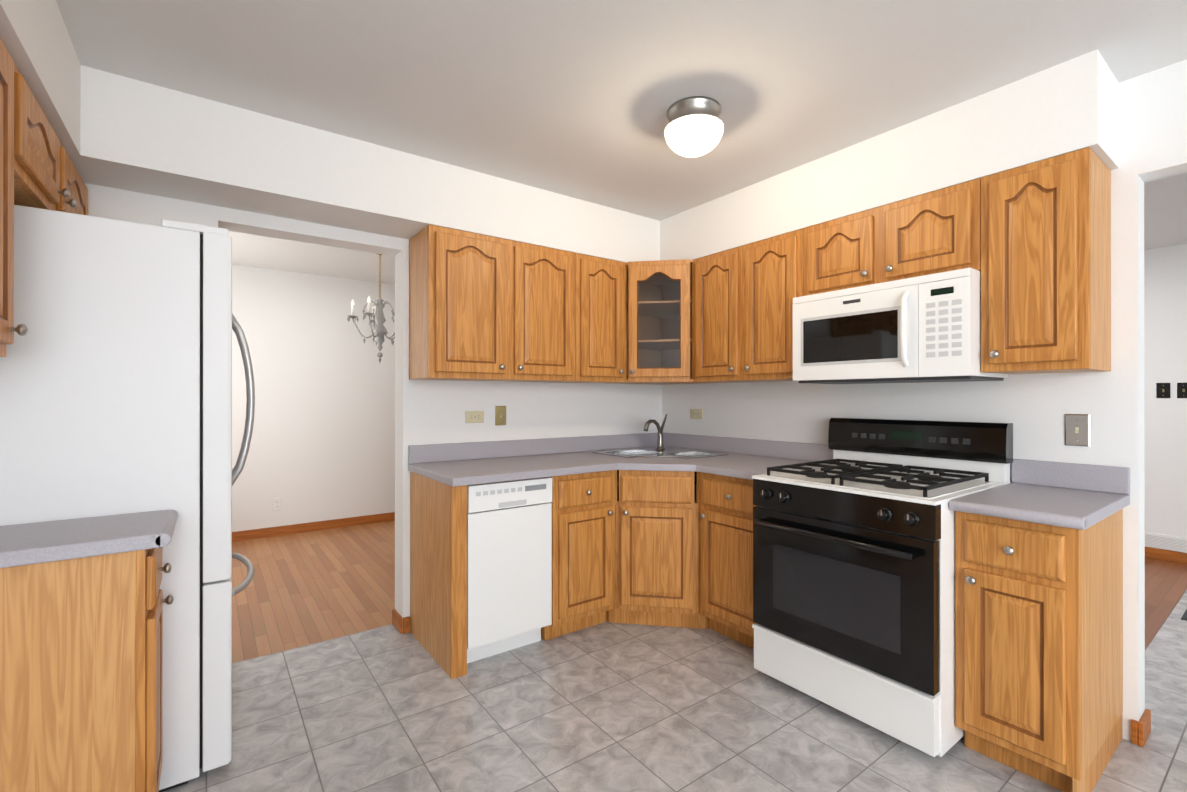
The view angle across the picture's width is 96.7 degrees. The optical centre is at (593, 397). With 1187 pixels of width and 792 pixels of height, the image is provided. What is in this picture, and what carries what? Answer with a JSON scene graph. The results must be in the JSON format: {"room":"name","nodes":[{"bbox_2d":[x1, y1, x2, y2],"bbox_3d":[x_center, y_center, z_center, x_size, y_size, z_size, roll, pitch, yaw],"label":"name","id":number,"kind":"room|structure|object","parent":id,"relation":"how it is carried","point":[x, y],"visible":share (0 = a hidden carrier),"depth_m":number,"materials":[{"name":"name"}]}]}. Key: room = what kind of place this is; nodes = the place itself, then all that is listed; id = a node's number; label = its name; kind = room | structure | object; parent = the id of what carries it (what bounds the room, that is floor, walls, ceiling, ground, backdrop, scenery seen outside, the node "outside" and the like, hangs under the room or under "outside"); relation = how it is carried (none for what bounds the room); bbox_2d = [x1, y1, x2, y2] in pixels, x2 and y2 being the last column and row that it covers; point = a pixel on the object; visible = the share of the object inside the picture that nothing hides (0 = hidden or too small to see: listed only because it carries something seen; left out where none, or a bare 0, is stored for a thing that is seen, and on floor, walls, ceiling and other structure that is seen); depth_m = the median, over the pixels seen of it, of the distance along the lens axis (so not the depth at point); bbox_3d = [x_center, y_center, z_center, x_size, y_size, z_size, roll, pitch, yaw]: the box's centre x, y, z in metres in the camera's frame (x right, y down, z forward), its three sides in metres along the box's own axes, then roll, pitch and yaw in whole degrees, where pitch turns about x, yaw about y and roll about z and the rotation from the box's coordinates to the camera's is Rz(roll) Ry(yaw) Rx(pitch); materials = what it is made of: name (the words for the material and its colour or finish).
{"room":"kitchen","nodes":[
{"label":"kitchen","id":0,"kind":"room"},
{"bbox_2d":[232,264,394,531],"bbox_3d":[-2.348,0.049,5.373,4.230,2.455,0.120,0,0,-36],"label":"wall","id":1,"kind":"structure","parent":0,"point":[322,446],"depth_m":5.02,"materials":[{"name":"paint"}]},
{"bbox_2d":[273,498,280,510],"bbox_3d":[-2.921,0.986,4.875,0.070,0.115,0.008,0,0,-36],"label":"outlet","id":2,"kind":"object","parent":1,"relation":"attached to","point":[276,504],"visible":1,"depth_m":4.87,"materials":[{"name":"white plastic"}]},
{"bbox_2d":[232,512,402,632],"bbox_3d":[-1.503,1.233,4.212,3.990,0.085,2.750,0,0,-36],"label":"baseboard","id":3,"kind":"structure","parent":1,"relation":"attached to","point":[298,528],"depth_m":5.02,"materials":[{"name":"brown wood"}]},
{"bbox_2d":[85,183,661,617],"bbox_3d":[0.390,0.048,3.984,7.020,2.455,0.150,0,0,-36],"label":"wall","id":4,"kind":"structure","parent":0,"point":[429,411],"depth_m":2.94,"materials":[{"name":"paint"}]},
{"bbox_2d":[465,411,483,422],"bbox_3d":[-0.695,0.114,3.095,0.115,0.070,0.008,0,0,-36],"label":"outlet","id":5,"kind":"object","parent":4,"relation":"attached to","point":[474,416],"visible":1,"depth_m":3.09,"materials":[{"name":"beige plastic"}]},
{"bbox_2d":[409,224,574,381],"bbox_3d":[-0.541,-0.478,2.982,0.877,0.760,0.368,0,0,-36],"label":"upper cabinet","id":6,"kind":"object","parent":4,"relation":"attached to","point":[485,308],"visible":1,"depth_m":2.80,"materials":[{"name":"brown wood"}]},
{"bbox_2d":[495,406,505,425],"bbox_3d":[-0.557,0.109,3.190,0.072,0.118,0.018,0,0,-36],"label":"light switch","id":7,"kind":"object","parent":4,"relation":"attached to","point":[500,415],"visible":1,"depth_m":3.19,"materials":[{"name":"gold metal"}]},
{"bbox_2d":[557,253,624,382],"bbox_3d":[-0.034,-0.477,3.352,0.376,0.760,0.368,0,0,-36],"label":"upper cabinet","id":8,"kind":"object","parent":4,"relation":"attached to","point":[599,320],"visible":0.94,"depth_m":3.21,"materials":[{"name":"brown wood"}]},
{"bbox_2d":[606,259,719,384],"bbox_3d":[0.441,-0.477,3.538,0.638,0.760,0.626,0,0,-36],"label":"upper cabinet","id":9,"kind":"object","parent":4,"relation":"attached to","point":[659,322],"visible":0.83,"depth_m":3.33,"materials":[{"name":"brown wood"}]},
{"bbox_2d":[56,0,1186,283],"bbox_3d":[1.503,-1.231,2.458,7.020,0.100,9.370,0,0,-36],"label":"ceiling","id":10,"kind":"structure","parent":0,"point":[574,98],"depth_m":1.90,"materials":[{"name":"paint"}]},
{"bbox_2d":[347,253,394,361],"bbox_3d":[-1.715,-0.724,4.237,0.463,0.910,0.448,0,0,-36],"label":"crystal chandelier","id":11,"kind":"object","parent":10,"relation":"hanging from","point":[379,331],"visible":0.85,"depth_m":4.19,"materials":[{"name":"silver metal"}]},
{"bbox_2d":[0,0,1118,262],"bbox_3d":[1.019,-1.023,0.329,3.490,0.321,6.500,0,0,-36],"label":"soffit","id":12,"kind":"structure","parent":10,"relation":"attached to","point":[118,132],"depth_m":2.19,"materials":[{"name":"paint"}]},
{"bbox_2d":[664,96,723,156],"bbox_3d":[0.413,-1.092,2.177,0.241,0.178,0.241,0,0,-36],"label":"flush-mount ceiling light","id":13,"kind":"object","parent":10,"relation":"attached to","point":[694,128],"visible":1,"depth_m":2.10,"materials":[{"name":"white glass"}]},
{"bbox_2d":[163,590,1186,791],"bbox_3d":[2.312,1.302,1.362,7.000,0.060,6.650,0,0,-36],"label":"floor","id":14,"kind":"structure","parent":0,"point":[606,706],"depth_m":2.04,"materials":[{"name":"grey tile"}]},
{"bbox_2d":[0,547,173,791],"bbox_3d":[-1.500,0.835,1.368,0.638,0.875,0.340,0,0,-36],"label":"base cabinet","id":15,"kind":"object","parent":14,"relation":"on","point":[81,674],"visible":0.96,"depth_m":1.32,"materials":[{"name":"brown wood"}]},
{"bbox_2d":[0,509,177,567],"bbox_3d":[-1.493,0.327,1.366,0.646,0.138,0.373,0,0,-36],"label":"countertop","id":16,"kind":"structure","parent":15,"relation":"on","point":[37,542],"depth_m":1.37,"materials":[{"name":"laminate"}]},
{"bbox_2d":[0,205,254,791],"bbox_3d":[-1.715,0.348,1.887,0.848,1.850,0.720,0,0,-36],"label":"refrigerator","id":17,"kind":"object","parent":14,"relation":"on","point":[116,381],"visible":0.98,"depth_m":1.67,"materials":[{"name":"white painted metal"},{"name":"stainless steel"}]},
{"bbox_2d":[467,477,551,662],"bbox_3d":[-0.567,0.842,2.798,0.456,0.865,0.598,0,0,-36],"label":"dishwasher","id":18,"kind":"object","parent":14,"relation":"on","point":[509,565],"visible":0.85,"depth_m":2.56,"materials":[{"name":"white metal"}]},
{"bbox_2d":[410,470,614,678],"bbox_3d":[-0.425,0.837,2.889,0.943,0.875,0.653,0,0,-36],"label":"base cabinet","id":19,"kind":"object","parent":14,"relation":"on","point":[583,550],"visible":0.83,"depth_m":2.72,"materials":[{"name":"brown wood"}]},
{"bbox_2d":[606,470,708,628],"bbox_3d":[0.409,0.837,3.327,0.936,0.875,0.927,0,0,-36],"label":"base cabinet","id":20,"kind":"object","parent":14,"relation":"on","point":[656,548],"visible":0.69,"depth_m":2.88,"materials":[{"name":"brown wood"}]},
{"bbox_2d":[408,432,832,486],"bbox_3d":[0.164,0.395,2.861,1.882,0.270,1.393,0,0,-36],"label":"countertop","id":21,"kind":"structure","parent":20,"relation":"on","point":[461,464],"depth_m":3.04,"materials":[{"name":"laminate"}]},
{"bbox_2d":[643,414,666,449],"bbox_3d":[0.417,0.231,3.537,0.181,0.241,0.102,0,0,-36],"label":"faucet","id":22,"kind":"object","parent":21,"relation":"on","point":[660,445],"visible":1,"depth_m":3.56,"materials":[{"name":"silver metal"}]},
{"bbox_2d":[699,472,755,648],"bbox_3d":[0.934,0.837,2.847,0.653,0.875,0.463,0,0,-36],"label":"base cabinet","id":23,"kind":"object","parent":14,"relation":"on","point":[726,505],"visible":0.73,"depth_m":2.70,"materials":[{"name":"brown wood"}]},
{"bbox_2d":[752,418,1012,756],"bbox_3d":[1.219,0.690,2.300,0.803,1.166,0.771,0,0,-36],"label":"gas range","id":24,"kind":"object","parent":14,"relation":"on","point":[854,580],"visible":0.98,"depth_m":2.07,"materials":[{"name":"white metal"}]},
{"bbox_2d":[955,509,1122,791],"bbox_3d":[1.614,0.836,1.914,0.653,0.875,0.333,0,0,-36],"label":"base cabinet","id":25,"kind":"object","parent":14,"relation":"on","point":[1039,646],"visible":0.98,"depth_m":1.74,"materials":[{"name":"brown wood"}]},
{"bbox_2d":[949,459,1129,529],"bbox_3d":[1.615,0.328,1.903,0.664,0.138,0.354,0,0,-36],"label":"countertop","id":26,"kind":"structure","parent":25,"relation":"on","point":[1075,496],"depth_m":1.94,"materials":[{"name":"laminate"}]},
{"bbox_2d":[1181,609,1186,620],"bbox_3d":[3.924,1.268,3.124,1.000,0.012,0.500,0,0,-36],"label":"doormat","id":27,"kind":"object","parent":14,"relation":"on","point":[1184,617],"visible":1,"depth_m":3.05,"materials":[{"name":"grey"}]},
{"bbox_2d":[231,520,1186,662],"bbox_3d":[0.255,1.303,4.082,6.880,0.064,5.270,0,0,-36],"label":"floor","id":28,"kind":"structure","parent":0,"point":[305,588],"depth_m":3.53,"materials":[{"name":"brown wood"}]},
{"bbox_2d":[662,59,1186,740],"bbox_3d":[2.478,0.045,1.391,0.120,2.455,6.500,0,0,-36],"label":"wall","id":29,"kind":"structure","parent":0,"point":[1036,409],"depth_m":2.02,"materials":[{"name":"paint"}]},
{"bbox_2d":[690,409,702,418],"bbox_3d":[0.719,0.115,3.695,0.008,0.070,0.115,0,0,-36],"label":"outlet","id":30,"kind":"object","parent":29,"relation":"attached to","point":[696,413],"visible":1,"depth_m":3.69,"materials":[{"name":"beige plastic"}]},
{"bbox_2d":[694,229,802,382],"bbox_3d":[0.953,-0.478,3.064,0.368,0.760,0.748,0,0,-36],"label":"upper cabinet","id":31,"kind":"object","parent":29,"relation":"attached to","point":[744,295],"visible":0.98,"depth_m":2.93,"materials":[{"name":"brown wood"}]},
{"bbox_2d":[392,609,1150,746],"bbox_3d":[0.494,1.231,2.487,2.063,0.085,2.690,0,0,-36],"label":"baseboard","id":32,"kind":"structure","parent":29,"relation":"attached to","point":[1140,731],"depth_m":1.96,"materials":[{"name":"brown wood"}]},
{"bbox_2d":[803,178,980,295],"bbox_3d":[1.399,-0.678,2.453,0.368,0.360,0.760,0,0,-36],"label":"upper cabinet","id":33,"kind":"object","parent":29,"relation":"attached to","point":[936,231],"visible":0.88,"depth_m":2.29,"materials":[{"name":"brown wood"}]},
{"bbox_2d":[793,268,1007,383],"bbox_3d":[1.361,-0.283,2.426,0.460,0.423,0.756,0,0,-36],"label":"microwave","id":34,"kind":"object","parent":33,"relation":"attached to","point":[924,328],"visible":1,"depth_m":2.23,"materials":[{"name":"white plastic"}]},
{"bbox_2d":[981,147,1110,373],"bbox_3d":[1.716,-0.479,2.017,0.368,0.760,0.315,0,0,-36],"label":"upper cabinet","id":35,"kind":"object","parent":29,"relation":"attached to","point":[1045,265],"visible":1,"depth_m":1.91,"materials":[{"name":"brown wood"}]},
{"bbox_2d":[1065,414,1089,446],"bbox_3d":[1.896,0.128,2.072,0.018,0.125,0.075,0,0,-36],"label":"light switch","id":36,"kind":"object","parent":29,"relation":"attached to","point":[1077,429],"visible":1,"depth_m":2.07,"materials":[{"name":"silver metal"}]},
{"bbox_2d":[1144,243,1186,552],"bbox_3d":[5.136,0.047,3.329,0.120,2.455,6.500,0,0,-36],"label":"wall","id":37,"kind":"structure","parent":0,"point":[1165,360],"depth_m":4.13,"materials":[{"name":"paint"}]},
{"bbox_2d":[1156,383,1169,397],"bbox_3d":[4.462,-0.054,4.137,0.018,0.120,0.075,0,0,-36],"label":"light switch","id":38,"kind":"object","parent":37,"relation":"attached to","point":[1162,390],"visible":1,"depth_m":4.14,"materials":[{"name":"black plastic"}]},
{"bbox_2d":[1145,547,1186,563],"bbox_3d":[5.082,1.232,3.288,0.015,0.085,6.500,0,0,-36],"label":"baseboard","id":39,"kind":"structure","parent":37,"relation":"attached to","point":[1166,555],"depth_m":4.12,"materials":[{"name":"brown wood"}]},
{"bbox_2d":[1145,532,1186,552],"bbox_3d":[4.476,1.130,4.121,0.012,0.110,0.300,0,0,-36],"label":"air vent","id":40,"kind":"object","parent":37,"relation":"in","point":[1168,542],"visible":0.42,"depth_m":4.12,"materials":[{"name":"white metal"}]},
{"bbox_2d":[1177,383,1186,397],"bbox_3d":[4.538,-0.055,4.032,0.018,0.120,0.115,0,0,-36],"label":"light switch","id":41,"kind":"object","parent":37,"relation":"attached to","point":[1181,390],"visible":1,"depth_m":4.06,"materials":[{"name":"black plastic"}]},
{"bbox_3d":[-0.484,0.043,-0.674,0.120,2.455,6.650,0,0,-36],"label":"wall","id":42,"kind":"structure","parent":0,"visible":0},
{"bbox_2d":[0,38,27,356],"bbox_3d":[-1.430,-0.480,1.044,0.368,0.760,0.460,0,0,-36],"label":"upper cabinet","id":43,"kind":"object","parent":42,"relation":"attached to","point":[8,329],"visible":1,"depth_m":1.25,"materials":[{"name":"brown wood"}]},
{"bbox_2d":[14,64,87,214],"bbox_3d":[-1.855,-0.723,1.626,0.368,0.272,0.978,0,0,-36],"label":"upper cabinet","id":44,"kind":"object","parent":42,"relation":"attached to","point":[47,176],"visible":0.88,"depth_m":1.53,"materials":[{"name":"brown wood"}]}
]}

